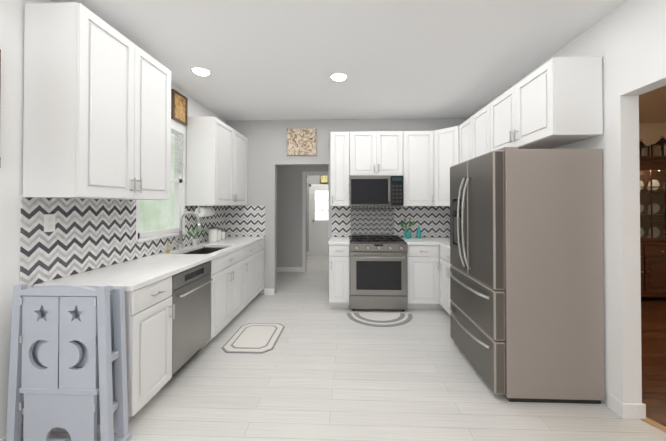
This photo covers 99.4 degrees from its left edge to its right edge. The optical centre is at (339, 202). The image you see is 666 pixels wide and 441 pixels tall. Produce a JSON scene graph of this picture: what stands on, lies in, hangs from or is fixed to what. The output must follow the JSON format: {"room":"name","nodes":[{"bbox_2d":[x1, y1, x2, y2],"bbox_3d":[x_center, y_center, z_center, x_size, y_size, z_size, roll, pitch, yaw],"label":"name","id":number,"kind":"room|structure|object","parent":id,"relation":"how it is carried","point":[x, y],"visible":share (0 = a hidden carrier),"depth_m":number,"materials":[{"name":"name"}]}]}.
{"room":"kitchen","nodes":[
{"label":"kitchen","id":0,"kind":"room"},
{"bbox_2d":[0,0,225,437],"bbox_3d":[-1.991,0.045,1.155,0.120,2.760,6.920,0,-1,2],"label":"wall","id":1,"kind":"structure","parent":0,"point":[12,16],"depth_m":1.64,"materials":[{"name":"paint"}]},
{"bbox_2d":[0,49,0,87],"bbox_3d":[-1.905,-0.524,1.307,0.038,0.660,0.520,0,-1,2],"label":"picture","id":2,"kind":"object","parent":1,"relation":"attached to","point":[0,68],"visible":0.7,"depth_m":1.56,"materials":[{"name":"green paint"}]},
{"bbox_2d":[0,424,22,440],"bbox_3d":[-1.973,1.361,-0.290,0.014,0.100,4.060,0,-1,2],"label":"baseboard","id":3,"kind":"structure","parent":1,"relation":"attached to","point":[3,438],"depth_m":1.68,"materials":[{"name":"white wood"}]},
{"bbox_2d":[23,2,170,199],"bbox_3d":[-1.695,-0.612,2.126,0.382,1.168,0.870,0,-1,2],"label":"upper cabinet","id":4,"kind":"object","parent":1,"relation":"attached to","point":[97,110],"visible":1,"depth_m":1.77,"materials":[{"name":"white paint"}]},
{"bbox_2d":[20,196,225,285],"bbox_3d":[-1.859,0.248,3.088,0.008,0.549,2.798,0,-1,2],"label":"backsplash","id":5,"kind":"structure","parent":1,"relation":"attached to","point":[88,235],"depth_m":2.08,"materials":[{"name":"tile"}]},
{"bbox_2d":[44,214,54,231],"bbox_3d":[-1.895,0.134,1.846,0.006,0.115,0.070,0,-1,2],"label":"electrical outlet plate","id":6,"kind":"object","parent":5,"relation":"attached to","point":[49,222],"visible":1,"depth_m":1.84,"materials":[{"name":"plastic"}]},
{"bbox_2d":[136,131,186,242],"bbox_3d":[-1.903,-0.242,2.995,0.130,1.230,0.780,0,-1,2],"label":"window","id":7,"kind":"structure","parent":1,"relation":"in","point":[160,218],"depth_m":3.14,"materials":[{"name":"white"}]},
{"bbox_2d":[171,125,184,170],"bbox_3d":[-1.865,-0.616,2.998,0.035,0.483,0.700,0,-1,2],"label":"window blind","id":8,"kind":"object","parent":7,"relation":"attached to","point":[177,130],"visible":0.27,"depth_m":3.22,"materials":[{"name":"white plastic"}]},
{"bbox_2d":[171,89,187,125],"bbox_3d":[-1.844,-1.090,3.257,0.025,0.330,0.270,0,-1,2],"label":"framed picture","id":9,"kind":"object","parent":1,"relation":"attached to","point":[179,107],"visible":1,"depth_m":3.25,"materials":[{"name":"brown wood"}]},
{"bbox_2d":[186,116,247,205],"bbox_3d":[-1.632,-0.493,3.937,0.382,1.070,1.096,0,-1,2],"label":"upper cabinet","id":10,"kind":"object","parent":1,"relation":"attached to","point":[217,164],"visible":1,"depth_m":3.40,"materials":[{"name":"white paint"}]},
{"bbox_2d":[195,206,214,216],"bbox_3d":[-1.688,0.109,3.545,0.120,0.138,0.320,0,-1,2],"label":"paper towel holder","id":11,"kind":"object","parent":10,"relation":"attached to","point":[204,211],"visible":0.94,"depth_m":3.45,"materials":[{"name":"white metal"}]},
{"bbox_2d":[277,165,327,266],"bbox_3d":[-0.621,0.092,6.060,2.600,2.760,0.120,0,-1,2],"label":"wall","id":12,"kind":"structure","parent":0,"point":[289,215],"depth_m":6.01,"materials":[{"name":"grey paint"}]},
{"bbox_2d":[277,267,301,271],"bbox_3d":[-1.323,1.422,6.004,1.200,0.100,0.014,0,-1,2],"label":"baseboard","id":13,"kind":"structure","parent":12,"relation":"attached to","point":[279,269],"depth_m":5.99,"materials":[{"name":"white wood"}]},
{"bbox_2d":[302,171,327,271],"bbox_3d":[-0.333,0.406,5.979,0.920,2.130,0.015,0,-1,2],"label":"door frame","id":14,"kind":"structure","parent":12,"relation":"attached to","point":[304,174],"depth_m":5.99,"materials":[{"name":"white wood"}]},
{"bbox_2d":[306,175,327,251],"bbox_3d":[-0.553,0.111,8.009,2.600,2.760,0.120,0,-1,2],"label":"wall","id":15,"kind":"structure","parent":0,"point":[313,179],"depth_m":7.96,"materials":[{"name":"grey paint"}]},
{"bbox_2d":[309,184,327,255],"bbox_3d":[-0.382,0.490,7.897,0.970,2.000,0.085,0,-1,2],"label":"door","id":16,"kind":"structure","parent":15,"relation":"attached to","point":[318,219],"depth_m":7.91,"materials":[{"name":"white wood"}]},
{"bbox_2d":[320,175,327,182],"bbox_3d":[-0.436,-0.715,7.933,0.240,0.350,0.035,0,-1,2],"label":"framed picture","id":17,"kind":"object","parent":15,"relation":"attached to","point":[323,178],"visible":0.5,"depth_m":7.93,"materials":[{"name":"yellow wood"}]},
{"bbox_2d":[226,118,466,295],"bbox_3d":[0.140,0.077,4.483,3.910,2.760,0.120,0,-1,2],"label":"wall","id":18,"kind":"structure","parent":0,"point":[267,147],"depth_m":4.46,"materials":[{"name":"grey paint"}]},
{"bbox_2d":[226,206,264,235],"bbox_3d":[-1.494,0.292,4.472,0.623,0.487,0.008,0,-1,2],"label":"backsplash","id":19,"kind":"structure","parent":18,"relation":"attached to","point":[245,220],"depth_m":4.47,"materials":[{"name":"tile"}]},
{"bbox_2d":[287,128,315,154],"bbox_3d":[-0.597,-0.954,4.439,0.460,0.420,0.035,0,-1,2],"label":"picture","id":20,"kind":"object","parent":18,"relation":"attached to","point":[301,141],"visible":0.96,"depth_m":4.42},
{"bbox_2d":[330,132,349,205],"bbox_3d":[0.009,-0.485,4.229,0.276,1.080,0.380,0,-1,2],"label":"upper cabinet","id":21,"kind":"object","parent":18,"relation":"attached to","point":[339,172],"visible":1,"depth_m":4.08,"materials":[{"name":"white paint"}]},
{"bbox_2d":[351,208,393,234],"bbox_3d":[0.508,0.296,4.394,0.678,0.406,0.010,0,-1,2],"label":"backsplash","id":22,"kind":"structure","parent":18,"relation":"attached to","point":[365,221],"depth_m":4.39,"materials":[{"name":"tile"}]},
{"bbox_2d":[350,131,402,175],"bbox_3d":[0.532,-0.706,4.213,0.762,0.640,0.380,0,-1,2],"label":"upper cabinet","id":23,"kind":"object","parent":18,"relation":"attached to","point":[376,153],"visible":1,"depth_m":4.06,"materials":[{"name":"white paint"}]},
{"bbox_2d":[350,176,403,207],"bbox_3d":[0.531,-0.153,4.171,0.762,0.455,0.456,0,-1,2],"label":"microwave","id":24,"kind":"object","parent":23,"relation":"attached to","point":[376,191],"visible":1,"depth_m":3.99,"materials":[{"name":"silver metal"}]},
{"bbox_2d":[332,178,449,236],"bbox_3d":[0.924,0.086,4.391,2.093,0.940,0.008,0,-1,2],"label":"backsplash","id":25,"kind":"structure","parent":18,"relation":"attached to","point":[432,221],"depth_m":4.38,"materials":[{"name":"tile"}]},
{"bbox_2d":[403,131,433,205],"bbox_3d":[1.134,-0.486,4.190,0.435,1.080,0.380,0,-1,2],"label":"upper cabinet","id":26,"kind":"object","parent":18,"relation":"attached to","point":[418,160],"visible":0.98,"depth_m":4.04,"materials":[{"name":"white paint"}]},
{"bbox_2d":[434,126,458,205],"bbox_3d":[1.650,-0.487,4.061,0.599,1.080,0.606,0,-1,2],"label":"upper cabinet","id":27,"kind":"object","parent":18,"relation":"attached to","point":[446,149],"visible":0.44,"depth_m":3.92,"materials":[{"name":"white paint"}]},
{"bbox_2d":[49,256,665,440],"bbox_3d":[2.467,1.465,2.738,9.000,0.050,10.420,0,-1,2],"label":"floor","id":28,"kind":"structure","parent":0,"point":[322,370],"depth_m":2.16,"materials":[{"name":"white wood"}]},
{"bbox_2d":[6,284,131,440],"bbox_3d":[-1.573,0.948,1.652,0.620,0.964,0.160,0,-1,2],"label":"stool","id":29,"kind":"object","parent":28,"relation":"on","point":[68,366],"visible":1,"depth_m":1.59,"materials":[{"name":"grey paint"}]},
{"bbox_2d":[51,276,174,432],"bbox_3d":[-1.571,0.993,1.960,0.658,0.880,0.398,0,-1,2],"label":"base cabinet","id":30,"kind":"object","parent":28,"relation":"on","point":[148,316],"visible":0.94,"depth_m":1.89,"materials":[{"name":"white paint"}]},
{"bbox_2d":[172,261,212,376],"bbox_3d":[-1.540,1.000,2.463,0.646,0.875,0.601,0,-1,2],"label":"dishwasher","id":31,"kind":"object","parent":28,"relation":"on","point":[191,321],"visible":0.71,"depth_m":2.40,"materials":[{"name":"silver metal"}]},
{"bbox_2d":[199,248,243,349],"bbox_3d":[-1.529,1.005,3.187,0.658,0.880,0.843,0,-1,2],"label":"base cabinet","id":32,"kind":"object","parent":28,"relation":"on","point":[227,290],"visible":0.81,"depth_m":3.10,"materials":[{"name":"white paint"}]},
{"bbox_2d":[34,236,264,291],"bbox_3d":[-1.545,0.642,3.108,0.633,0.236,2.727,0,-1,2],"label":"countertop","id":33,"kind":"structure","parent":32,"relation":"on","point":[133,275],"depth_m":2.27,"materials":[{"name":"stone"}]},
{"bbox_2d":[166,241,172,252],"bbox_3d":[-1.768,0.459,2.934,0.071,0.126,0.040,0,-1,2],"label":"soap dispenser","id":34,"kind":"object","parent":33,"relation":"on","point":[167,250],"visible":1,"depth_m":2.93,"materials":[{"name":"gold metal"}]},
{"bbox_2d":[175,211,200,249],"bbox_3d":[-1.677,0.310,3.114,0.253,0.428,0.130,0,-1,2],"label":"faucet","id":35,"kind":"object","parent":33,"relation":"on","point":[180,245],"visible":1,"depth_m":3.14,"materials":[{"name":"silver metal"}]},
{"bbox_2d":[188,225,203,245],"bbox_3d":[-1.754,0.399,3.430,0.181,0.256,0.173,0,-1,2],"label":"potted plant","id":36,"kind":"object","parent":33,"relation":"on","point":[195,241],"visible":0.81,"depth_m":3.41,"materials":[{"name":"ceramic"}]},
{"bbox_2d":[208,225,216,241],"bbox_3d":[-1.709,0.416,3.803,0.113,0.229,0.113,0,-1,2],"label":"canister","id":37,"kind":"object","parent":33,"relation":"on","point":[212,233],"visible":1,"depth_m":3.76,"materials":[{"name":"ceramic"}]},
{"bbox_2d":[217,226,220,240],"bbox_3d":[-1.714,0.432,3.963,0.099,0.199,0.099,0,-1,2],"label":"canister","id":38,"kind":"object","parent":33,"relation":"on","point":[218,234],"visible":0.65,"depth_m":3.94,"materials":[{"name":"ceramic"}]},
{"bbox_2d":[221,228,224,239],"bbox_3d":[-1.709,0.449,4.103,0.087,0.169,0.087,0,-1,2],"label":"canister","id":39,"kind":"object","parent":33,"relation":"on","point":[222,233],"visible":0.69,"depth_m":4.08,"materials":[{"name":"ceramic"}]},
{"bbox_2d":[236,243,254,315],"bbox_3d":[-1.507,1.011,3.819,0.658,0.880,0.418,0,-1,2],"label":"base cabinet","id":40,"kind":"object","parent":28,"relation":"on","point":[249,273],"visible":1,"depth_m":3.81,"materials":[{"name":"white paint"}]},
{"bbox_2d":[222,323,284,353],"bbox_3d":[-0.900,1.437,3.030,0.510,0.013,0.670,0,-1,2],"label":"area rug","id":41,"kind":"object","parent":28,"relation":"on","point":[256,338],"visible":1,"depth_m":2.97,"materials":[{"name":"white fabric"}]},
{"bbox_2d":[248,239,265,303],"bbox_3d":[-1.492,1.015,4.247,0.658,0.880,0.434,0,-1,2],"label":"base cabinet","id":42,"kind":"object","parent":28,"relation":"on","point":[259,266],"visible":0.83,"depth_m":4.24,"materials":[{"name":"white paint"}]},
{"bbox_2d":[329,245,349,307],"bbox_3d":[0.005,1.013,4.087,0.276,0.880,0.658,0,-1,2],"label":"base cabinet","id":43,"kind":"object","parent":28,"relation":"on","point":[339,276],"visible":0.98,"depth_m":3.80,"materials":[{"name":"white paint"}]},
{"bbox_2d":[328,237,349,244],"bbox_3d":[0.001,0.552,4.103,0.287,0.038,0.634,0,-1,2],"label":"countertop","id":44,"kind":"structure","parent":43,"relation":"on","point":[339,240],"depth_m":3.85,"materials":[{"name":"stone"}]},
{"bbox_2d":[350,235,407,310],"bbox_3d":[0.526,0.978,4.022,0.762,0.950,0.733,0,-1,2],"label":"range oven","id":45,"kind":"object","parent":28,"relation":"on","point":[378,271],"visible":1,"depth_m":3.72,"materials":[{"name":"silver metal"}]},
{"bbox_2d":[347,313,411,326],"bbox_3d":[0.507,1.441,3.476,0.840,0.013,0.400,0,-1,2],"label":"area rug","id":46,"kind":"object","parent":28,"relation":"on","point":[383,319],"visible":1,"depth_m":3.49,"materials":[{"name":"white fabric"}]},
{"bbox_2d":[407,245,439,308],"bbox_3d":[1.126,1.013,4.048,0.427,0.880,0.658,0,-1,2],"label":"base cabinet","id":47,"kind":"object","parent":28,"relation":"on","point":[423,279],"visible":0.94,"depth_m":3.76,"materials":[{"name":"white paint"}]},
{"bbox_2d":[438,246,443,308],"bbox_3d":[1.651,1.013,4.059,0.618,0.880,0.600,0,-1,2],"label":"base cabinet","id":48,"kind":"object","parent":28,"relation":"on","point":[440,306],"visible":0.04,"depth_m":3.77,"materials":[{"name":"white paint"}]},
{"bbox_2d":[440,246,451,314],"bbox_3d":[1.606,1.006,3.341,0.658,0.880,0.783,0,-1,2],"label":"base cabinet","id":49,"kind":"object","parent":28,"relation":"on","point":[445,265],"visible":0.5,"depth_m":3.53,"materials":[{"name":"white paint"}]},
{"bbox_2d":[400,237,449,249],"bbox_3d":[1.421,0.548,3.665,1.047,0.038,1.412,0,-1,2],"label":"countertop","id":50,"kind":"structure","parent":49,"relation":"on","point":[444,242],"depth_m":3.85,"materials":[{"name":"stone"}]},
{"bbox_2d":[400,217,414,238],"bbox_3d":[1.016,0.378,4.224,0.221,0.313,0.211,0,-1,2],"label":"potted plant","id":51,"kind":"object","parent":50,"relation":"on","point":[407,233],"visible":1,"depth_m":4.19,"materials":[{"name":"teal ceramic"}]},
{"bbox_2d":[417,226,420,237],"bbox_3d":[1.189,0.444,4.243,0.064,0.182,0.064,0,-1,2],"label":"dish soap bottle","id":52,"kind":"object","parent":50,"relation":"on","point":[418,233],"visible":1,"depth_m":4.22,"materials":[{"name":"teal ceramic"}]},
{"bbox_2d":[450,147,604,403],"bbox_3d":[1.475,0.518,2.476,0.840,1.840,0.910,0,-1,2],"label":"refrigerator","id":53,"kind":"object","parent":28,"relation":"on","point":[526,283],"visible":1,"depth_m":2.02,"materials":[{"name":"metal"}]},
{"bbox_2d":[639,156,665,296],"bbox_3d":[4.673,0.383,4.331,1.600,2.145,0.524,0,-1,2],"label":"hutch","id":54,"kind":"object","parent":28,"relation":"on","point":[653,221],"visible":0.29,"depth_m":4.22,"materials":[{"name":"brown wood"}]},
{"bbox_2d":[639,139,649,155],"bbox_3d":[4.716,-0.840,4.424,0.162,0.302,0.162,0,-1,2],"label":"lantern","id":55,"kind":"object","parent":54,"relation":"on","point":[641,146],"visible":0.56,"depth_m":4.37,"materials":[{"name":"metal"}]},
{"bbox_2d":[650,136,665,155],"bbox_3d":[5.045,-0.865,4.413,0.216,0.352,0.216,0,-1,2],"label":"lantern","id":56,"kind":"object","parent":54,"relation":"on","point":[661,142],"visible":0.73,"depth_m":4.41,"materials":[{"name":"metal"}]},
{"bbox_2d":[640,417,665,432],"bbox_3d":[2.840,1.408,-0.261,0.055,0.007,4.868,0,-1,-21],"label":"trim","id":57,"kind":"structure","parent":28,"relation":"on","point":[655,424],"depth_m":1.81,"materials":[{"name":"brown wood"}]},
{"bbox_2d":[50,0,665,122],"bbox_3d":[2.433,-1.360,1.190,8.960,0.050,7.270,0,-1,2],"label":"ceiling","id":58,"kind":"structure","parent":0,"point":[391,59],"depth_m":2.44,"materials":[{"name":"paint"}]},
{"bbox_2d":[190,66,211,76],"bbox_3d":[-1.393,-1.313,2.838,0.200,0.012,0.200,0,-1,2],"label":"recessed light","id":59,"kind":"object","parent":58,"relation":"in","point":[200,71],"visible":0.98,"depth_m":2.82,"materials":[{"name":"white"}]},
{"bbox_2d":[329,72,347,81],"bbox_3d":[-0.008,-1.312,2.960,0.200,0.012,0.200,0,-1,2],"label":"recessed light","id":60,"kind":"object","parent":58,"relation":"in","point":[338,77],"visible":1,"depth_m":2.95,"materials":[{"name":"white"}]},
{"bbox_2d":[467,0,665,405],"bbox_3d":[1.915,0.043,0.960,0.120,2.760,6.800,0,-1,2],"label":"wall","id":61,"kind":"structure","parent":0,"point":[626,40],"depth_m":1.89,"materials":[{"name":"paint"}]},
{"bbox_2d":[459,117,472,162],"bbox_3d":[1.741,-0.492,3.559,0.382,1.080,0.398,0,-1,2],"label":"upper cabinet","id":62,"kind":"object","parent":61,"relation":"attached to","point":[465,143],"visible":0.21,"depth_m":3.57,"materials":[{"name":"white paint"}]},
{"bbox_2d":[472,104,489,157],"bbox_3d":[1.727,-0.496,3.147,0.382,1.080,0.420,0,-1,2],"label":"upper cabinet","id":63,"kind":"object","parent":61,"relation":"attached to","point":[481,131],"visible":0.25,"depth_m":3.13,"materials":[{"name":"white paint"}]},
{"bbox_2d":[490,56,602,151],"bbox_3d":[1.704,-0.762,2.481,0.382,0.560,0.910,0,-1,2],"label":"upper cabinet","id":64,"kind":"object","parent":61,"relation":"attached to","point":[555,102],"visible":0.92,"depth_m":2.08,"materials":[{"name":"white paint"}]},
{"bbox_2d":[639,123,665,155],"bbox_3d":[4.570,0.079,4.680,4.930,2.760,0.120,0,-1,2],"label":"wall","id":65,"kind":"structure","parent":0,"point":[651,133],"depth_m":4.61,"materials":[{"name":"beige paint"}]}
]}

